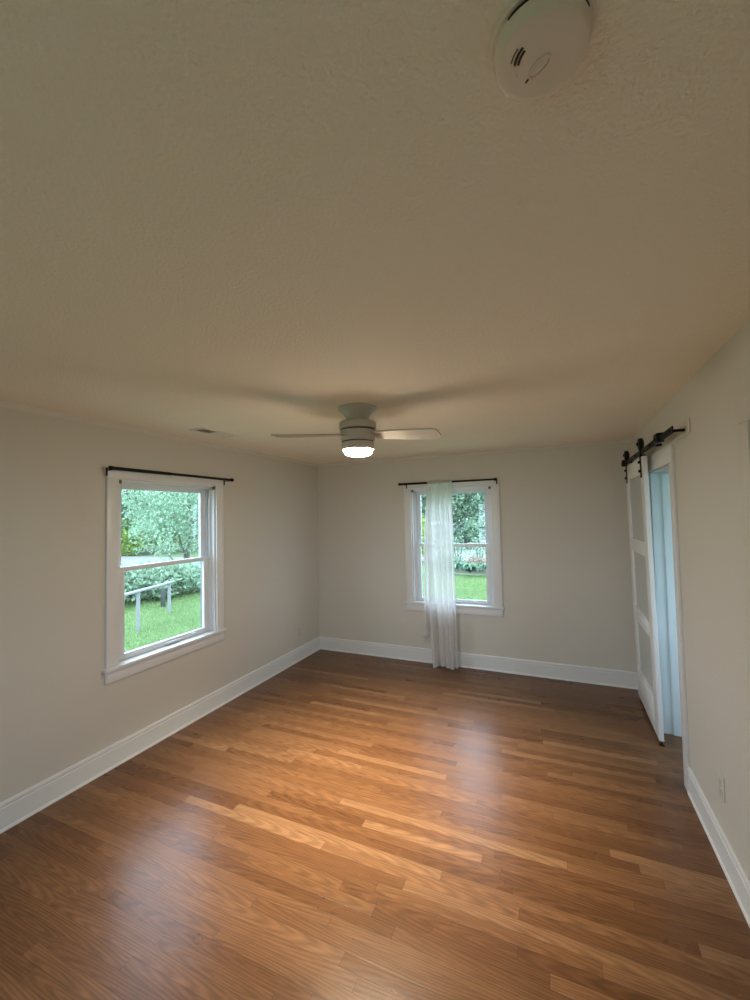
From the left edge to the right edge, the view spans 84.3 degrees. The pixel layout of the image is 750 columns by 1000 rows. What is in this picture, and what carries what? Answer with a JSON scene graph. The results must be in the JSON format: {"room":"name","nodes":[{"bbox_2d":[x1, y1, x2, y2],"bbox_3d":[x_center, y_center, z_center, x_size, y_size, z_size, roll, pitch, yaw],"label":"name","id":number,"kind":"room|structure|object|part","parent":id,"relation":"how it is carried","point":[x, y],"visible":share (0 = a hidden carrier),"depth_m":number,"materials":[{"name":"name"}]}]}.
{"room":"empty bedroom","nodes":[
{"label":"empty bedroom","id":0,"kind":"room"},
{"bbox_2d":[0,407,319,802],"bbox_3d":[-2.032,0.662,2.799,0.150,2.440,6.300,-2,-2,24],"label":"wall","id":1,"kind":"structure","parent":0,"point":[58,710],"depth_m":2.84,"materials":[{"name":"beige paint"}]},
{"bbox_2d":[0,400,317,466],"bbox_3d":[-1.974,-0.544,2.809,0.032,0.030,5.999,-2,-2,24],"label":"trim","id":2,"kind":"structure","parent":1,"relation":"attached to","point":[5,404],"depth_m":3.10,"materials":[{"name":"white paint"}]},
{"bbox_2d":[0,636,319,833],"bbox_3d":[-1.930,1.798,2.720,0.020,0.160,5.999,-2,-2,24],"label":"baseboard","id":3,"kind":"structure","parent":1,"relation":"attached to","point":[19,807],"depth_m":3.02,"materials":[{"name":"white paint"}]},
{"bbox_2d":[102,466,227,683],"bbox_3d":[-1.741,0.538,3.459,0.230,1.533,1.150,-2,-2,24],"label":"window","id":4,"kind":"structure","parent":1,"relation":"in","point":[119,664],"depth_m":3.35,"materials":[{"name":"white paint"}]},
{"bbox_3d":[-1.775,0.213,3.483,0.028,0.672,0.870,-2,-2,24],"label":"sash","id":5,"kind":"part","parent":4,"relation":"part of","materials":[{"name":"white plastic"}]},
{"bbox_3d":[-1.815,0.512,3.492,0.070,1.475,1.118,-2,-2,24],"label":"outside casing","id":6,"kind":"part","parent":4,"relation":"part of","materials":[{"name":"grey"}]},
{"bbox_3d":[-1.727,0.853,3.443,0.029,0.684,0.870,-2,-2,24],"label":"sash","id":7,"kind":"part","parent":4,"relation":"part of","materials":[{"name":"white plastic"}]},
{"bbox_2d":[106,466,233,484],"bbox_3d":[-1.633,-0.191,3.462,0.064,0.068,1.203,-2,-2,24],"label":"curtain rod","id":8,"kind":"object","parent":4,"relation":"attached to","point":[109,468],"visible":1,"depth_m":3.26,"materials":[{"name":"black metal"}]},
{"bbox_2d":[0,0,749,463],"bbox_3d":[0.297,-0.721,1.814,5.300,0.150,6.300,-2,-2,24],"label":"ceiling","id":9,"kind":"structure","parent":0,"point":[251,220],"depth_m":0.99,"materials":[{"name":"beige paint"}]},
{"bbox_2d":[189,427,237,437],"bbox_3d":[-1.309,-0.547,3.380,0.160,0.008,0.380,-2,-2,24],"label":"ceiling vent","id":10,"kind":"object","parent":9,"relation":"in","point":[204,430],"visible":1,"depth_m":3.36,"materials":[{"name":"beige plastic"}]},
{"bbox_2d":[271,403,440,457],"bbox_3d":[-0.013,-0.446,2.690,0.922,0.318,1.007,-2,-2,24],"label":"ceiling fan","id":11,"kind":"object","parent":9,"relation":"hanging from","point":[358,433],"visible":1,"depth_m":2.60,"materials":[{"name":"white metal"}]},
{"bbox_3d":[-0.397,-0.394,2.523,0.442,0.014,0.152,-6,14,-32],"label":"blade","id":12,"kind":"part","parent":11,"relation":"part of","materials":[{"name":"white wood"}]},
{"bbox_3d":[-0.110,-0.305,2.700,0.184,0.042,0.184,-2,-2,24],"label":"lamp shade","id":13,"kind":"part","parent":11,"relation":"part of","materials":[{"name":"white glass"}]},
{"bbox_3d":[0.187,-0.406,2.547,0.442,0.014,0.152,4,-13,28],"label":"blade","id":14,"kind":"part","parent":11,"relation":"part of","materials":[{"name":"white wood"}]},
{"bbox_2d":[490,0,595,100],"bbox_3d":[0.247,-0.670,0.616,0.146,0.042,0.146,-2,-2,24],"label":"smoke detector","id":15,"kind":"object","parent":9,"relation":"attached to","point":[536,46],"visible":1,"depth_m":0.60,"materials":[{"name":"beige plastic"}]},
{"bbox_2d":[0,649,749,999],"bbox_3d":[0.351,1.851,1.714,5.300,0.120,6.300,-2,-2,24],"label":"floor","id":16,"kind":"structure","parent":0,"point":[343,826],"depth_m":2.10,"materials":[{"name":"brown wood"}]},
{"bbox_2d":[317,442,636,671],"bbox_3d":[1.633,0.654,4.546,5.150,2.440,0.150,-2,-2,24],"label":"wall","id":17,"kind":"structure","parent":0,"point":[567,593],"depth_m":4.49,"materials":[{"name":"beige paint"}]},
{"bbox_2d":[404,478,504,616],"bbox_3d":[0.909,0.537,4.863,1.152,1.533,0.230,-2,-2,24],"label":"window","id":18,"kind":"structure","parent":17,"relation":"in","point":[493,606],"depth_m":4.74,"materials":[{"name":"white paint"}]},
{"bbox_2d":[398,478,496,488],"bbox_3d":[0.817,-0.191,4.791,1.150,0.068,0.064,-2,-2,24],"label":"curtain rod","id":19,"kind":"object","parent":18,"relation":"attached to","point":[494,479],"visible":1,"depth_m":4.71,"materials":[{"name":"black metal"}]},
{"bbox_2d":[423,480,457,669],"bbox_3d":[0.727,0.829,4.737,0.409,2.123,0.141,-2,-2,24],"label":"curtain","id":20,"kind":"object","parent":19,"relation":"hanging from","point":[438,550],"visible":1,"depth_m":4.70,"materials":[{"name":"white fabric"}]},
{"bbox_3d":[0.914,0.212,4.903,0.872,0.672,0.028,-2,-2,24],"label":"sash","id":21,"kind":"part","parent":18,"relation":"part of","materials":[{"name":"white plastic"}]},
{"bbox_3d":[0.912,0.852,4.843,0.872,0.684,0.029,-2,-2,24],"label":"sash","id":22,"kind":"part","parent":18,"relation":"part of","materials":[{"name":"white plastic"}]},
{"bbox_2d":[317,439,630,466],"bbox_3d":[0.870,-0.526,4.818,3.617,0.030,0.032,-2,-2,24],"label":"trim","id":23,"kind":"structure","parent":17,"relation":"attached to","point":[620,440],"depth_m":4.65,"materials":[{"name":"white paint"}]},
{"bbox_2d":[320,636,637,689],"bbox_3d":[0.921,1.817,4.732,3.616,0.160,0.020,-2,-2,24],"label":"baseboard","id":24,"kind":"structure","parent":17,"relation":"attached to","point":[584,674],"depth_m":4.52,"materials":[{"name":"white paint"}]},
{"bbox_2d":[630,319,749,881],"bbox_3d":[1.411,0.531,1.286,0.140,2.440,6.000,-2,-2,24],"label":"wall","id":25,"kind":"structure","parent":0,"point":[707,463],"depth_m":2.00,"materials":[{"name":"beige paint"}]},
{"bbox_2d":[623,438,663,741],"bbox_3d":[2.240,0.658,3.497,0.054,2.263,0.870,-3,-3,24],"label":"barn door","id":26,"kind":"structure","parent":25,"relation":"in","point":[637,480],"depth_m":3.36,"materials":[{"name":"white paint"}]},
{"bbox_3d":[2.232,0.070,3.518,0.008,0.542,0.632,-3,-3,24],"label":"glass panel","id":27,"kind":"part","parent":26,"relation":"part of","materials":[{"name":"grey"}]},
{"bbox_3d":[2.252,0.702,3.490,0.008,0.517,0.632,-3,-3,24],"label":"glass panel","id":28,"kind":"part","parent":26,"relation":"part of","materials":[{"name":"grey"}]},
{"bbox_3d":[2.271,1.296,3.464,0.008,0.457,0.632,-3,-3,24],"label":"glass panel","id":29,"kind":"part","parent":26,"relation":"part of","materials":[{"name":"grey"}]},
{"bbox_2d":[621,426,684,466],"bbox_3d":[2.072,-0.380,3.178,0.099,0.060,1.855,-2,-2,24],"label":"door track","id":30,"kind":"object","parent":25,"relation":"attached to","point":[658,438],"visible":0.84,"depth_m":2.67,"materials":[{"name":"black metal"}]},
{"bbox_2d":[633,418,689,460],"bbox_3d":[2.127,-0.384,3.176,0.006,0.085,1.955,-2,-2,24],"label":"trim","id":31,"kind":"structure","parent":25,"relation":"attached to","point":[675,436],"depth_m":2.59,"materials":[{"name":"beige paint"}]},
{"bbox_2d":[647,444,689,791],"bbox_3d":[2.131,0.726,2.925,0.164,2.148,0.842,-2,-2,24],"label":"door frame","id":32,"kind":"structure","parent":25,"relation":"in","point":[662,491],"depth_m":3.21,"materials":[{"name":"white paint"}]},
{"bbox_2d":[687,767,749,927],"bbox_3d":[1.361,1.673,1.273,0.020,0.160,5.999,-2,-2,24],"label":"baseboard","id":33,"kind":"structure","parent":25,"relation":"attached to","point":[739,883],"depth_m":2.01,"materials":[{"name":"white paint"}]},
{"bbox_2d":[718,770,725,802],"bbox_3d":[1.681,1.390,2.010,0.009,0.116,0.072,-2,-2,24],"label":"wall outlet","id":34,"kind":"object","parent":25,"relation":"attached to","point":[721,781],"visible":1,"depth_m":2.00,"materials":[{"name":"beige plastic"}]},
{"bbox_2d":[736,394,749,640],"bbox_3d":[1.308,0.671,1.163,0.079,2.155,0.950,-2,-2,24],"label":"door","id":35,"kind":"structure","parent":25,"relation":"in","point":[743,405],"depth_m":1.60,"materials":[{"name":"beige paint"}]},
{"label":"outside","id":36,"kind":"structure","parent":0,"visible":0},
{"bbox_2d":[121,533,486,651],"bbox_3d":[-5.833,3.180,18.611,76.000,0.080,80.000,-2,-2,24],"label":"ground","id":37,"kind":"structure","parent":36,"point":[145,553],"depth_m":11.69,"materials":[{"name":"green plant"}]},
{"bbox_2d":[121,562,147,601],"bbox_3d":[-7.436,2.314,11.376,2.142,1.308,2.238,-2,-2,24],"label":"shrub","id":38,"kind":"object","parent":37,"relation":"on","point":[128,584],"visible":0.2,"depth_m":11.41,"materials":[{"name":"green plant"}]},
{"bbox_2d":[121,515,156,555],"bbox_3d":[-16.491,2.398,28.029,3.372,2.815,3.315,0,-2,-27],"label":"shrub","id":39,"kind":"object","parent":37,"relation":"on","point":[124,550],"visible":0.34,"depth_m":27.59,"materials":[{"name":"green plant"}]},
{"bbox_2d":[121,489,173,552],"bbox_3d":[-17.982,-1.703,30.888,9.247,11.354,9.684,-2,-2,24],"label":"tree","id":40,"kind":"object","parent":37,"relation":"on","point":[125,508],"visible":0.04,"depth_m":28.22,"materials":[{"name":"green plant"}]},
{"bbox_2d":[125,581,173,631],"bbox_3d":[-5.114,2.359,9.168,0.100,0.955,3.150,-1,-2,-6],"label":"rail","id":41,"kind":"object","parent":37,"relation":"on","point":[168,584],"visible":0.57,"depth_m":8.89,"materials":[{"name":"white paint"}]},
{"bbox_3d":[-5.085,2.395,8.893,0.064,0.860,0.064,-1,-2,-6],"label":"post","id":42,"kind":"part","parent":41,"relation":"part of","materials":[{"name":"white paint"}]},
{"bbox_3d":[-5.122,1.982,9.183,0.100,0.199,3.150,-1,-2,-6],"label":"rail","id":43,"kind":"part","parent":41,"relation":"part of","materials":[{"name":"white paint"}]},
{"bbox_3d":[-5.252,2.512,10.571,0.064,0.765,0.064,-1,-2,-6],"label":"post","id":44,"kind":"part","parent":41,"relation":"part of","materials":[{"name":"white paint"}]},
{"bbox_2d":[121,489,198,563],"bbox_3d":[-8.535,0.192,19.105,6.080,6.352,6.034,-3,-3,42],"label":"tree","id":45,"kind":"object","parent":37,"relation":"on","point":[153,510],"visible":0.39,"depth_m":17.84,"materials":[{"name":"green plant"}]},
{"bbox_2d":[126,558,199,599],"bbox_3d":[-6.529,2.358,12.449,2.124,1.266,2.066,-2,-2,24],"label":"shrub","id":46,"kind":"object","parent":37,"relation":"on","point":[156,575],"visible":0.71,"depth_m":12.13,"materials":[{"name":"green plant"}]},
{"bbox_2d":[161,588,165,607],"bbox_3d":[-5.730,2.654,11.197,0.090,0.530,0.090,-2,-2,24],"label":"wooden post","id":47,"kind":"object","parent":37,"relation":"on","point":[163,601],"visible":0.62,"depth_m":11.16,"materials":[{"name":"grey wood"}]},
{"bbox_2d":[160,492,198,551],"bbox_3d":[-14.212,0.928,30.611,3.744,5.852,3.898,0,-3,-28],"label":"shrub","id":48,"kind":"object","parent":37,"relation":"on","point":[178,492],"visible":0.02,"depth_m":30.00,"materials":[{"name":"green plant"}]},
{"bbox_2d":[178,561,200,591],"bbox_3d":[-5.834,2.431,13.554,1.801,1.176,1.817,-2,-2,24],"label":"shrub","id":49,"kind":"object","parent":37,"relation":"on","point":[195,584],"visible":0.23,"depth_m":13.11,"materials":[{"name":"green plant"}]},
{"bbox_2d":[121,550,485,566],"bbox_3d":[1.192,3.200,22.591,51.929,0.175,8.816,-2,-2,12],"label":"road","id":50,"kind":"structure","parent":37,"relation":"on","point":[128,560],"depth_m":23.91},
{"bbox_2d":[421,511,424,555],"bbox_3d":[1.556,1.458,19.735,2.277,3.283,2.343,-2,-2,24],"label":"shrub","id":51,"kind":"object","parent":37,"relation":"on","point":[423,520],"visible":0.07,"depth_m":19.25,"materials":[{"name":"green plant"}]},
{"bbox_2d":[421,493,484,541],"bbox_3d":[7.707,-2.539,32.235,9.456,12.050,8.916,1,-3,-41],"label":"tree","id":52,"kind":"object","parent":37,"relation":"on","point":[474,497],"visible":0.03,"depth_m":30.40,"materials":[{"name":"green plant"}]},
{"bbox_2d":[454,562,463,571],"bbox_3d":[2.990,2.575,15.871,0.967,0.398,0.893,-2,-2,24],"label":"hosta","id":53,"kind":"object","parent":37,"relation":"on","point":[456,565],"visible":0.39,"depth_m":15.70,"materials":[{"name":"green plant"}]},
{"bbox_2d":[453,522,467,543],"bbox_3d":[5.252,2.500,29.709,2.956,1.832,2.848,-2,-2,24],"label":"shrub","id":54,"kind":"object","parent":37,"relation":"on","point":[459,532],"visible":0.21,"depth_m":29.08,"materials":[{"name":"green plant"}]},
{"bbox_2d":[457,563,479,572],"bbox_3d":[3.536,2.554,15.593,0.895,0.400,0.895,-2,-2,24],"label":"hosta","id":55,"kind":"object","parent":37,"relation":"on","point":[469,566],"visible":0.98,"depth_m":15.42,"materials":[{"name":"green plant"}]},
{"bbox_2d":[455,569,485,573],"bbox_3d":[4.105,2.940,17.245,3.876,0.155,2.346,-2,-2,24],"label":"flower bed","id":56,"kind":"object","parent":37,"relation":"on","point":[459,571],"visible":0.09,"depth_m":16.40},
{"bbox_2d":[454,554,461,562],"bbox_3d":[3.064,2.574,17.583,1.227,0.831,1.266,-2,-2,24],"label":"shrub","id":57,"kind":"object","parent":56,"relation":"on","point":[456,559],"visible":0.06,"depth_m":17.24,"materials":[{"name":"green plant"}]},
{"bbox_2d":[453,535,470,563],"bbox_3d":[3.615,2.261,18.082,0.949,1.464,0.984,0,-2,-26],"label":"sapling","id":58,"kind":"object","parent":56,"relation":"on","point":[458,549],"visible":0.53,"depth_m":17.98,"materials":[{"name":"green plant"}]},
{"bbox_2d":[464,555,485,570],"bbox_3d":[4.091,2.572,16.767,1.069,0.728,1.122,-2,-2,24],"label":"flowering shrub","id":59,"kind":"object","parent":56,"relation":"on","point":[480,560],"visible":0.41,"depth_m":16.65,"materials":[{"name":"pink plant"}]},
{"bbox_2d":[468,532,485,563],"bbox_3d":[4.522,2.179,17.903,0.994,1.576,0.952,-2,-2,24],"label":"sapling","id":60,"kind":"object","parent":56,"relation":"on","point":[483,548],"visible":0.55,"depth_m":17.85,"materials":[{"name":"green plant"}]},
{"bbox_2d":[460,510,485,542],"bbox_3d":[7.666,1.975,29.252,3.327,2.741,3.173,-1,-2,-15],"label":"shrub","id":61,"kind":"object","parent":37,"relation":"on","point":[474,524],"visible":0.54,"depth_m":28.82,"materials":[{"name":"green plant"}]},
{"bbox_2d":[466,542,479,548],"bbox_3d":[6.732,3.121,27.942,0.940,0.540,0.965,0,-2,-23],"label":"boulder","id":62,"kind":"object","parent":37,"relation":"on","point":[468,542],"visible":0.34,"depth_m":27.75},
{"bbox_2d":[464,493,485,537],"bbox_3d":[9.231,0.233,30.530,5.615,6.252,5.239,-3,-3,33],"label":"bush","id":63,"kind":"object","parent":37,"relation":"on","point":[480,497],"visible":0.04,"depth_m":29.76,"materials":[{"name":"green plant"}]},
{"bbox_2d":[478,563,485,571],"bbox_3d":[4.269,2.534,15.498,0.890,0.400,0.933,-2,-2,24],"label":"hosta","id":64,"kind":"object","parent":37,"relation":"on","point":[482,566],"visible":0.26,"depth_m":15.40,"materials":[{"name":"green plant"}]}
]}

